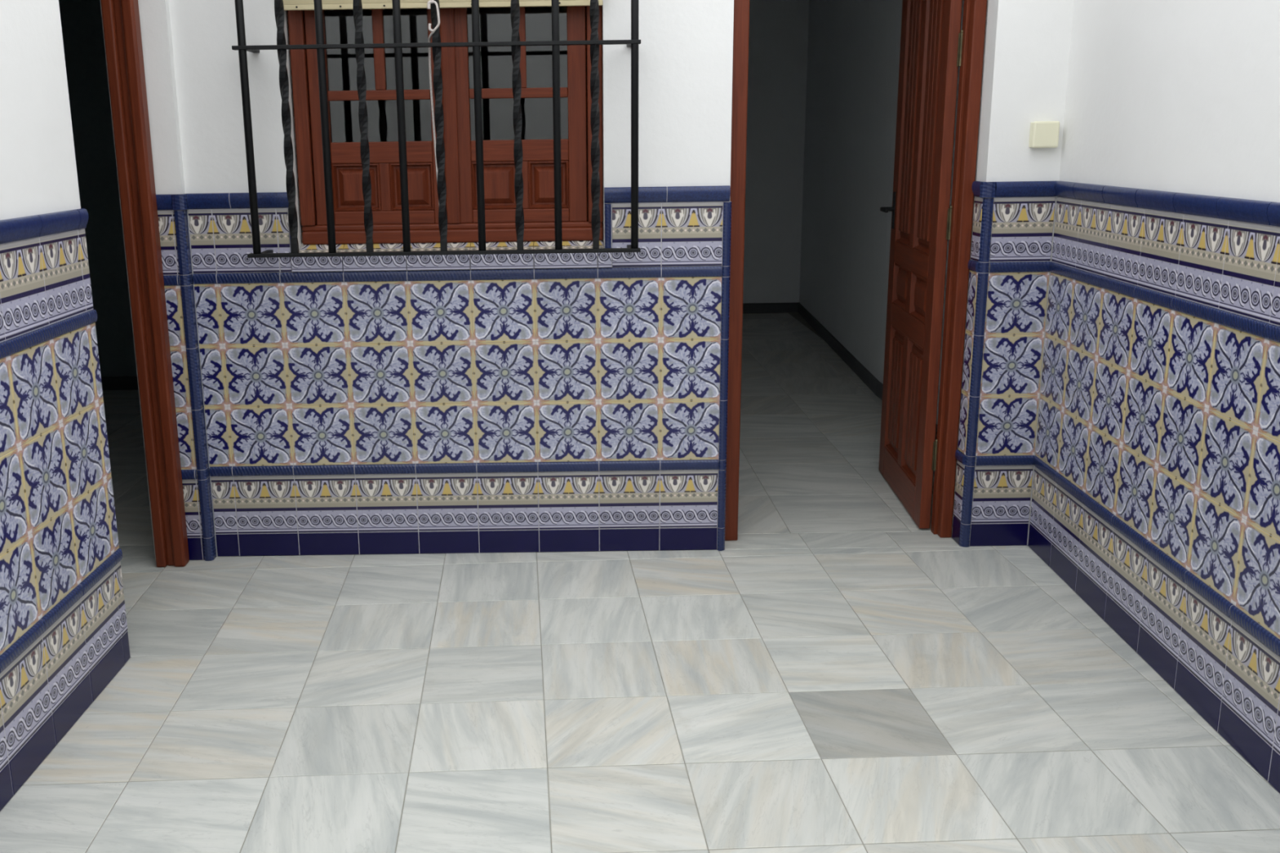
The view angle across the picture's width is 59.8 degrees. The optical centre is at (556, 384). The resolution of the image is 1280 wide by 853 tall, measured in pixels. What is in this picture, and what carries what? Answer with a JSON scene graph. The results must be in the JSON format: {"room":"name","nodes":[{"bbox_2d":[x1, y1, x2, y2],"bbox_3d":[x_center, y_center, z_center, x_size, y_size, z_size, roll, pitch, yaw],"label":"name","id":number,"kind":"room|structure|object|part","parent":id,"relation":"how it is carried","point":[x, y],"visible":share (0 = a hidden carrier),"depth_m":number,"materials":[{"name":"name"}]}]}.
{"room":"tiled courtyard patio","nodes":[
{"label":"tiled courtyard patio","id":0,"kind":"room"},
{"bbox_2d":[0,0,130,811],"bbox_3d":[-1.278,-0.005,0.907,0.206,2.350,5.200,-1,13,1],"label":"wall","id":1,"kind":"structure","parent":0,"point":[64,634],"depth_m":2.52,"materials":[{"name":"tile"}]},
{"bbox_3d":[-1.164,-0.055,2.251,0.015,0.032,0.197,-1,13,1],"label":"rope trim","id":2,"kind":"part","parent":1,"relation":"part of","materials":[{"name":"blue tile"}]},
{"bbox_3d":[-1.155,0.563,2.388,0.015,0.032,0.197,-1,13,1],"label":"rope trim","id":3,"kind":"part","parent":1,"relation":"part of","materials":[{"name":"blue tile"}]},
{"bbox_3d":[-1.162,-0.099,2.446,0.015,0.032,0.197,-1,13,1],"label":"rope trim","id":4,"kind":"part","parent":1,"relation":"part of","materials":[{"name":"blue tile"}]},
{"bbox_3d":[-1.153,0.520,2.584,0.015,0.032,0.197,-1,13,1],"label":"rope trim","id":5,"kind":"part","parent":1,"relation":"part of","materials":[{"name":"blue tile"}]},
{"bbox_3d":[-1.159,-0.142,2.641,0.015,0.032,0.197,-1,13,1],"label":"rope trim","id":6,"kind":"part","parent":1,"relation":"part of","materials":[{"name":"blue tile"}]},
{"bbox_3d":[-1.157,-0.169,2.759,0.015,0.032,0.039,-1,13,1],"label":"rope trim","id":7,"kind":"part","parent":1,"relation":"part of","materials":[{"name":"blue tile"}]},
{"bbox_3d":[-1.149,0.476,2.779,0.015,0.032,0.197,-1,13,1],"label":"rope trim","id":8,"kind":"part","parent":1,"relation":"part of","materials":[{"name":"blue tile"}]},
{"bbox_3d":[-1.148,0.450,2.897,0.015,0.032,0.039,-1,13,1],"label":"rope trim","id":9,"kind":"part","parent":1,"relation":"part of","materials":[{"name":"blue tile"}]},
{"bbox_2d":[100,0,189,567],"bbox_3d":[-1.271,-0.391,3.089,0.095,2.155,0.692,-1,13,0],"label":"door","id":10,"kind":"structure","parent":1,"relation":"in","point":[121,18],"depth_m":3.41,"materials":[{"name":"brown wood"}]},
{"bbox_2d":[58,0,587,376],"bbox_3d":[-1.494,-1.149,6.055,3.400,2.350,0.150,-1,13,0],"label":"wall","id":11,"kind":"structure","parent":0,"point":[82,26],"depth_m":5.99,"materials":[{"name":"paint"}]},
{"bbox_2d":[101,376,138,390],"bbox_3d":[-2.253,-0.010,6.224,1.850,0.075,0.015,-1,13,0],"label":"baseboard","id":12,"kind":"structure","parent":11,"relation":"attached to","point":[108,383],"depth_m":6.22,"materials":[{"name":"black"}]},
{"bbox_2d":[100,0,1074,560],"bbox_3d":[0.355,-0.610,3.515,3.400,2.350,0.242,-1,13,0],"label":"wall","id":13,"kind":"structure","parent":0,"point":[553,402],"depth_m":3.53,"materials":[{"name":"blue ceramic"}]},
{"bbox_3d":[-1.242,-0.325,3.468,0.116,0.032,0.015,-1,13,0],"label":"rope trim","id":14,"kind":"part","parent":13,"relation":"part of","materials":[{"name":"blue tile"}]},
{"bbox_3d":[-1.232,0.293,3.605,0.116,0.032,0.015,-1,13,0],"label":"rope trim","id":15,"kind":"part","parent":13,"relation":"part of","materials":[{"name":"blue tile"}]},
{"bbox_3d":[-1.107,-0.334,3.496,0.072,0.032,0.015,-1,13,0],"label":"rope trim","id":16,"kind":"part","parent":13,"relation":"part of","materials":[{"name":"blue tile"}]},
{"bbox_3d":[-1.097,0.285,3.634,0.072,0.032,0.015,-1,13,0],"label":"rope trim","id":17,"kind":"part","parent":13,"relation":"part of","materials":[{"name":"blue tile"}]},
{"bbox_3d":[-0.969,-0.336,3.496,0.197,0.032,0.015,-1,13,0],"label":"rope trim","id":18,"kind":"part","parent":13,"relation":"part of","materials":[{"name":"blue tile"}]},
{"bbox_3d":[-0.960,0.283,3.634,0.197,0.032,0.015,-1,13,0],"label":"rope trim","id":19,"kind":"part","parent":13,"relation":"part of","materials":[{"name":"blue tile"}]},
{"bbox_3d":[-0.769,-0.339,3.495,0.197,0.032,0.015,-1,13,0],"label":"rope trim","id":20,"kind":"part","parent":13,"relation":"part of","materials":[{"name":"blue tile"}]},
{"bbox_3d":[-0.760,0.280,3.633,0.197,0.032,0.015,-1,13,0],"label":"rope trim","id":21,"kind":"part","parent":13,"relation":"part of","materials":[{"name":"blue tile"}]},
{"bbox_3d":[-0.569,-0.341,3.494,0.197,0.032,0.015,-1,13,0],"label":"rope trim","id":22,"kind":"part","parent":13,"relation":"part of","materials":[{"name":"blue tile"}]},
{"bbox_3d":[-0.560,0.277,3.633,0.197,0.032,0.015,-1,13,0],"label":"rope trim","id":23,"kind":"part","parent":13,"relation":"part of","materials":[{"name":"blue tile"}]},
{"bbox_2d":[231,0,640,257],"bbox_3d":[-0.348,-1.037,3.274,1.187,1.292,0.141,-1,13,0],"label":"window grille","id":24,"kind":"object","parent":13,"relation":"in","point":[594,42],"visible":1,"depth_m":3.27,"materials":[{"name":"black metal"}]},
{"bbox_3d":[-0.348,-0.989,3.227,1.187,0.011,0.028,-1,13,0],"label":"rail","id":25,"kind":"part","parent":24,"relation":"part of","materials":[{"name":"metal"}]},
{"bbox_3d":[-0.339,-0.399,3.358,1.187,0.011,0.028,-1,13,0],"label":"rail","id":26,"kind":"part","parent":24,"relation":"part of","materials":[{"name":"black metal"}]},
{"bbox_3d":[-0.369,-0.344,3.494,0.197,0.032,0.015,-1,13,0],"label":"rope trim","id":27,"kind":"part","parent":13,"relation":"part of","materials":[{"name":"blue tile"}]},
{"bbox_2d":[287,5,603,244],"bbox_3d":[-0.336,-1.017,3.411,0.952,1.151,0.059,-1,13,0],"label":"window","id":28,"kind":"structure","parent":13,"relation":"in","point":[535,22],"depth_m":3.45,"materials":[{"name":"brown wood"}]},
{"bbox_3d":[-0.636,-1.185,3.378,0.156,0.568,0.004,-1,13,0],"label":"pane","id":29,"kind":"part","parent":28,"relation":"part of","materials":[{"name":"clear glass"}]},
{"bbox_3d":[-0.628,-0.622,3.498,0.148,0.149,0.023,-1,13,0],"label":"raised panel","id":30,"kind":"part","parent":28,"relation":"part of","materials":[{"name":"brown wood"}]},
{"bbox_3d":[-0.546,-0.822,3.459,0.325,0.134,0.004,-1,13,0],"label":"pane","id":31,"kind":"part","parent":28,"relation":"part of","materials":[{"name":"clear glass"}]},
{"bbox_3d":[-0.545,-0.728,3.477,0.317,0.065,0.035,-1,13,0],"label":"rail","id":32,"kind":"part","parent":28,"relation":"part of","materials":[{"name":"brown wood"}]},
{"bbox_3d":[-0.542,-0.531,3.521,0.317,0.042,0.035,-1,13,0],"label":"rail","id":33,"kind":"part","parent":28,"relation":"part of","materials":[{"name":"brown wood"}]},
{"bbox_3d":[-0.462,-1.188,3.377,0.145,0.568,0.004,-1,13,0],"label":"pane","id":34,"kind":"part","parent":28,"relation":"part of","materials":[{"name":"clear glass"}]},
{"bbox_3d":[-0.454,-0.625,3.497,0.137,0.149,0.023,-1,13,0],"label":"raised panel","id":35,"kind":"part","parent":28,"relation":"part of","materials":[{"name":"brown wood"}]},
{"bbox_2d":[283,0,602,10],"bbox_3d":[-0.342,-1.329,3.250,0.954,0.428,0.015,-1,13,0],"label":"roller blind","id":36,"kind":"object","parent":28,"relation":"attached to","point":[289,5],"visible":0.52,"depth_m":3.29,"materials":[{"name":"beige plastic"}]},
{"bbox_2d":[426,0,439,205],"bbox_3d":[-0.359,-0.762,3.320,0.035,0.727,0.136,-3,13,-10],"label":"blind cord","id":37,"kind":"object","parent":36,"relation":"hanging from","point":[429,2],"visible":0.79,"depth_m":3.28,"materials":[{"name":"white fabric"}]},
{"bbox_3d":[-0.328,-0.504,3.529,0.952,0.020,0.051,-1,13,0],"label":"frame rail","id":38,"kind":"part","parent":28,"relation":"part of","materials":[{"name":"brown wood"}]},
{"bbox_3d":[-0.328,-0.475,3.531,0.952,0.041,0.059,-1,13,0],"label":"frame rail","id":39,"kind":"part","parent":28,"relation":"part of","materials":[{"name":"brown wood"}]},
{"bbox_3d":[-0.198,-1.191,3.376,0.158,0.568,0.004,-1,13,0],"label":"pane","id":40,"kind":"part","parent":28,"relation":"part of","materials":[{"name":"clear glass"}]},
{"bbox_3d":[-0.190,-0.628,3.496,0.150,0.149,0.023,-1,13,0],"label":"raised panel","id":41,"kind":"part","parent":28,"relation":"part of","materials":[{"name":"brown wood"}]},
{"bbox_3d":[-0.116,-0.828,3.457,0.313,0.134,0.004,-1,13,0],"label":"pane","id":42,"kind":"part","parent":28,"relation":"part of","materials":[{"name":"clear glass"}]},
{"bbox_3d":[-0.114,-0.735,3.476,0.305,0.065,0.035,-1,13,0],"label":"rail","id":43,"kind":"part","parent":28,"relation":"part of","materials":[{"name":"brown wood"}]},
{"bbox_3d":[-0.111,-0.537,3.520,0.305,0.042,0.035,-1,13,0],"label":"rail","id":44,"kind":"part","parent":28,"relation":"part of","materials":[{"name":"brown wood"}]},
{"bbox_3d":[-0.032,-1.194,3.376,0.135,0.568,0.004,-1,13,0],"label":"pane","id":45,"kind":"part","parent":28,"relation":"part of","materials":[{"name":"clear glass"}]},
{"bbox_3d":[-0.024,-0.631,3.496,0.127,0.149,0.023,-1,13,0],"label":"raised panel","id":46,"kind":"part","parent":28,"relation":"part of","materials":[{"name":"brown wood"}]},
{"bbox_3d":[-0.360,0.275,3.631,0.197,0.032,0.015,-1,13,0],"label":"rope trim","id":47,"kind":"part","parent":13,"relation":"part of","materials":[{"name":"blue tile"}]},
{"bbox_3d":[-0.169,-0.347,3.493,0.197,0.032,0.015,-1,13,0],"label":"rope trim","id":48,"kind":"part","parent":13,"relation":"part of","materials":[{"name":"blue tile"}]},
{"bbox_3d":[-0.160,0.272,3.631,0.197,0.032,0.015,-1,13,0],"label":"rope trim","id":49,"kind":"part","parent":13,"relation":"part of","materials":[{"name":"blue tile"}]},
{"bbox_3d":[0.031,-0.350,3.493,0.197,0.032,0.015,-1,13,0],"label":"rope trim","id":50,"kind":"part","parent":13,"relation":"part of","materials":[{"name":"blue tile"}]},
{"bbox_3d":[0.040,0.269,3.630,0.197,0.032,0.015,-1,13,0],"label":"rope trim","id":51,"kind":"part","parent":13,"relation":"part of","materials":[{"name":"blue tile"}]},
{"bbox_3d":[0.162,-0.493,3.459,0.020,0.140,0.018,-1,13,0],"label":"upright trim","id":52,"kind":"part","parent":13,"relation":"part of","materials":[{"name":"blue tile"}]},
{"bbox_3d":[0.240,0.266,3.630,0.197,0.032,0.015,-1,13,0],"label":"rope trim","id":53,"kind":"part","parent":13,"relation":"part of","materials":[{"name":"blue tile"}]},
{"bbox_3d":[0.231,-0.353,3.492,0.197,0.032,0.015,-1,13,0],"label":"rope trim","id":54,"kind":"part","parent":13,"relation":"part of","materials":[{"name":"blue tile"}]},
{"bbox_3d":[0.436,0.263,3.629,0.189,0.032,0.015,-1,13,0],"label":"rope trim","id":55,"kind":"part","parent":13,"relation":"part of","materials":[{"name":"blue tile"}]},
{"bbox_3d":[0.427,-0.355,3.491,0.189,0.032,0.015,-1,13,0],"label":"rope trim","id":56,"kind":"part","parent":13,"relation":"part of","materials":[{"name":"blue tile"}]},
{"bbox_2d":[724,0,986,540],"bbox_3d":[0.939,-0.609,3.910,0.787,2.158,0.765,-1,13,0],"label":"door","id":57,"kind":"structure","parent":13,"relation":"in","point":[934,45],"depth_m":3.71,"materials":[{"name":"brown wood"}]},
{"bbox_3d":[1.265,-0.659,4.212,0.052,0.140,0.100,0,13,5],"label":"lever handle","id":58,"kind":"part","parent":57,"relation":"part of","materials":[{"name":"black paint"}]},
{"bbox_3d":[1.304,0.031,4.237,0.023,0.490,0.230,0,13,5],"label":"raised panel","id":59,"kind":"part","parent":57,"relation":"part of","materials":[{"name":"brown wood"}]},
{"bbox_3d":[1.302,0.363,4.163,0.036,0.125,0.519,0,13,5],"label":"rail","id":60,"kind":"part","parent":57,"relation":"part of","materials":[{"name":"brown wood"}]},
{"bbox_3d":[1.298,-0.366,4.148,0.023,0.155,0.230,0,13,5],"label":"raised panel","id":61,"kind":"part","parent":57,"relation":"part of","materials":[{"name":"brown wood"}]},
{"bbox_3d":[1.294,-0.218,4.033,0.036,0.085,0.519,0,13,5],"label":"rail","id":62,"kind":"part","parent":57,"relation":"part of","materials":[{"name":"brown wood"}]},
{"bbox_3d":[1.288,-1.020,4.003,0.023,1.025,0.230,0,13,5],"label":"raised panel","id":63,"kind":"part","parent":57,"relation":"part of","materials":[{"name":"brown wood"}]},
{"bbox_3d":[1.290,-0.450,3.982,0.036,0.080,0.519,0,13,5],"label":"rail","id":64,"kind":"part","parent":57,"relation":"part of","materials":[{"name":"brown wood"}]},
{"bbox_3d":[1.280,0.094,3.956,0.023,0.490,0.230,0,13,5],"label":"raised panel","id":65,"kind":"part","parent":57,"relation":"part of","materials":[{"name":"brown wood"}]},
{"bbox_3d":[1.275,-0.303,3.867,0.023,0.155,0.230,0,13,5],"label":"raised panel","id":66,"kind":"part","parent":57,"relation":"part of","materials":[{"name":"brown wood"}]},
{"bbox_3d":[1.265,-0.957,3.721,0.023,1.025,0.230,0,13,5],"label":"raised panel","id":67,"kind":"part","parent":57,"relation":"part of","materials":[{"name":"brown wood"}]},
{"bbox_3d":[1.341,0.240,3.672,0.015,0.032,0.066,-1,13,0],"label":"rope trim","id":68,"kind":"part","parent":13,"relation":"part of","materials":[{"name":"blue tile"}]},
{"bbox_3d":[1.332,-0.378,3.534,0.015,0.032,0.066,-1,13,0],"label":"rope trim","id":69,"kind":"part","parent":13,"relation":"part of","materials":[{"name":"blue tile"}]},
{"bbox_3d":[1.467,0.249,3.626,0.190,0.032,0.015,-1,13,0],"label":"rope trim","id":70,"kind":"part","parent":13,"relation":"part of","materials":[{"name":"blue tile"}]},
{"bbox_3d":[1.458,-0.370,3.488,0.190,0.032,0.015,-1,13,0],"label":"rope trim","id":71,"kind":"part","parent":13,"relation":"part of","materials":[{"name":"blue tile"}]},
{"bbox_2d":[1028,120,1059,147],"bbox_3d":[1.491,-0.764,3.388,0.080,0.080,0.034,-1,13,0],"label":"junction box","id":72,"kind":"object","parent":13,"relation":"attached to","point":[1043,134],"visible":1,"depth_m":3.37,"materials":[{"name":"beige plastic"}]},
{"bbox_2d":[0,312,1279,852],"bbox_3d":[-0.627,0.601,3.730,6.000,0.080,10.550,-1,13,0],"label":"floor","id":73,"kind":"structure","parent":0,"point":[845,675],"depth_m":2.71,"materials":[{"name":"tile"}]},
{"bbox_2d":[742,0,808,302],"bbox_3d":[1.206,-1.719,8.432,2.000,2.350,0.160,-1,13,0],"label":"wall","id":74,"kind":"structure","parent":0,"point":[778,35],"depth_m":8.34,"materials":[{"name":"paint"}]},
{"bbox_2d":[742,302,799,312],"bbox_3d":[1.133,-0.588,8.595,1.500,0.075,0.015,-1,13,0],"label":"baseboard","id":75,"kind":"structure","parent":74,"relation":"attached to","point":[792,307],"depth_m":8.59,"materials":[{"name":"black"}]},
{"bbox_2d":[799,0,964,424],"bbox_3d":[1.868,-1.191,6.019,0.375,2.350,4.900,-1,13,0],"label":"wall","id":76,"kind":"structure","parent":0,"point":[854,46],"depth_m":6.55,"materials":[{"name":"paint"}]},
{"bbox_2d":[797,302,937,439],"bbox_3d":[1.747,-0.073,6.239,0.098,0.075,4.824,0,13,2],"label":"baseboard","id":77,"kind":"structure","parent":76,"relation":"attached to","point":[873,384],"depth_m":6.67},
{"bbox_2d":[1027,0,1279,793],"bbox_3d":[1.517,-0.046,0.904,0.211,2.350,5.220,0,13,3],"label":"wall","id":78,"kind":"structure","parent":0,"point":[1156,494],"depth_m":2.73,"materials":[{"name":"blue ceramic"}]},
{"bbox_3d":[1.560,0.268,3.534,0.015,0.032,0.183,0,13,3],"label":"rope trim","id":79,"kind":"part","parent":78,"relation":"part of","materials":[{"name":"blue tile"}]},
{"bbox_3d":[1.551,-0.351,3.396,0.015,0.032,0.183,0,13,3],"label":"rope trim","id":80,"kind":"part","parent":78,"relation":"part of","materials":[{"name":"blue tile"}]},
{"bbox_3d":[1.550,0.310,3.346,0.015,0.032,0.197,0,13,3],"label":"rope trim","id":81,"kind":"part","parent":78,"relation":"part of","materials":[{"name":"blue tile"}]},
{"bbox_3d":[1.541,-0.309,3.208,0.015,0.032,0.197,0,13,3],"label":"rope trim","id":82,"kind":"part","parent":78,"relation":"part of","materials":[{"name":"blue tile"}]},
{"bbox_3d":[1.540,0.353,3.151,0.015,0.032,0.197,0,13,3],"label":"rope trim","id":83,"kind":"part","parent":78,"relation":"part of","materials":[{"name":"blue tile"}]},
{"bbox_3d":[1.531,-0.265,3.013,0.015,0.032,0.197,0,13,3],"label":"rope trim","id":84,"kind":"part","parent":78,"relation":"part of","materials":[{"name":"blue tile"}]},
{"bbox_3d":[1.531,0.397,2.956,0.015,0.032,0.197,0,13,3],"label":"rope trim","id":85,"kind":"part","parent":78,"relation":"part of","materials":[{"name":"blue tile"}]},
{"bbox_3d":[1.522,-0.222,2.818,0.015,0.032,0.197,0,13,3],"label":"rope trim","id":86,"kind":"part","parent":78,"relation":"part of","materials":[{"name":"blue tile"}]},
{"bbox_3d":[1.520,0.441,2.761,0.015,0.032,0.197,0,13,3],"label":"rope trim","id":87,"kind":"part","parent":78,"relation":"part of","materials":[{"name":"blue tile"}]},
{"bbox_3d":[1.512,-0.178,2.623,0.015,0.032,0.197,0,13,3],"label":"rope trim","id":88,"kind":"part","parent":78,"relation":"part of","materials":[{"name":"blue tile"}]},
{"bbox_3d":[1.510,0.484,2.566,0.015,0.032,0.197,0,13,3],"label":"rope trim","id":89,"kind":"part","parent":78,"relation":"part of","materials":[{"name":"blue tile"}]},
{"bbox_3d":[1.501,-0.134,2.428,0.015,0.032,0.197,0,13,3],"label":"rope trim","id":90,"kind":"part","parent":78,"relation":"part of","materials":[{"name":"blue tile"}]},
{"bbox_3d":[1.501,0.528,2.371,0.015,0.032,0.197,0,13,3],"label":"rope trim","id":91,"kind":"part","parent":78,"relation":"part of","materials":[{"name":"blue tile"}]},
{"bbox_3d":[1.491,-0.091,2.233,0.015,0.032,0.197,0,13,3],"label":"rope trim","id":92,"kind":"part","parent":78,"relation":"part of","materials":[{"name":"blue tile"}]}
]}

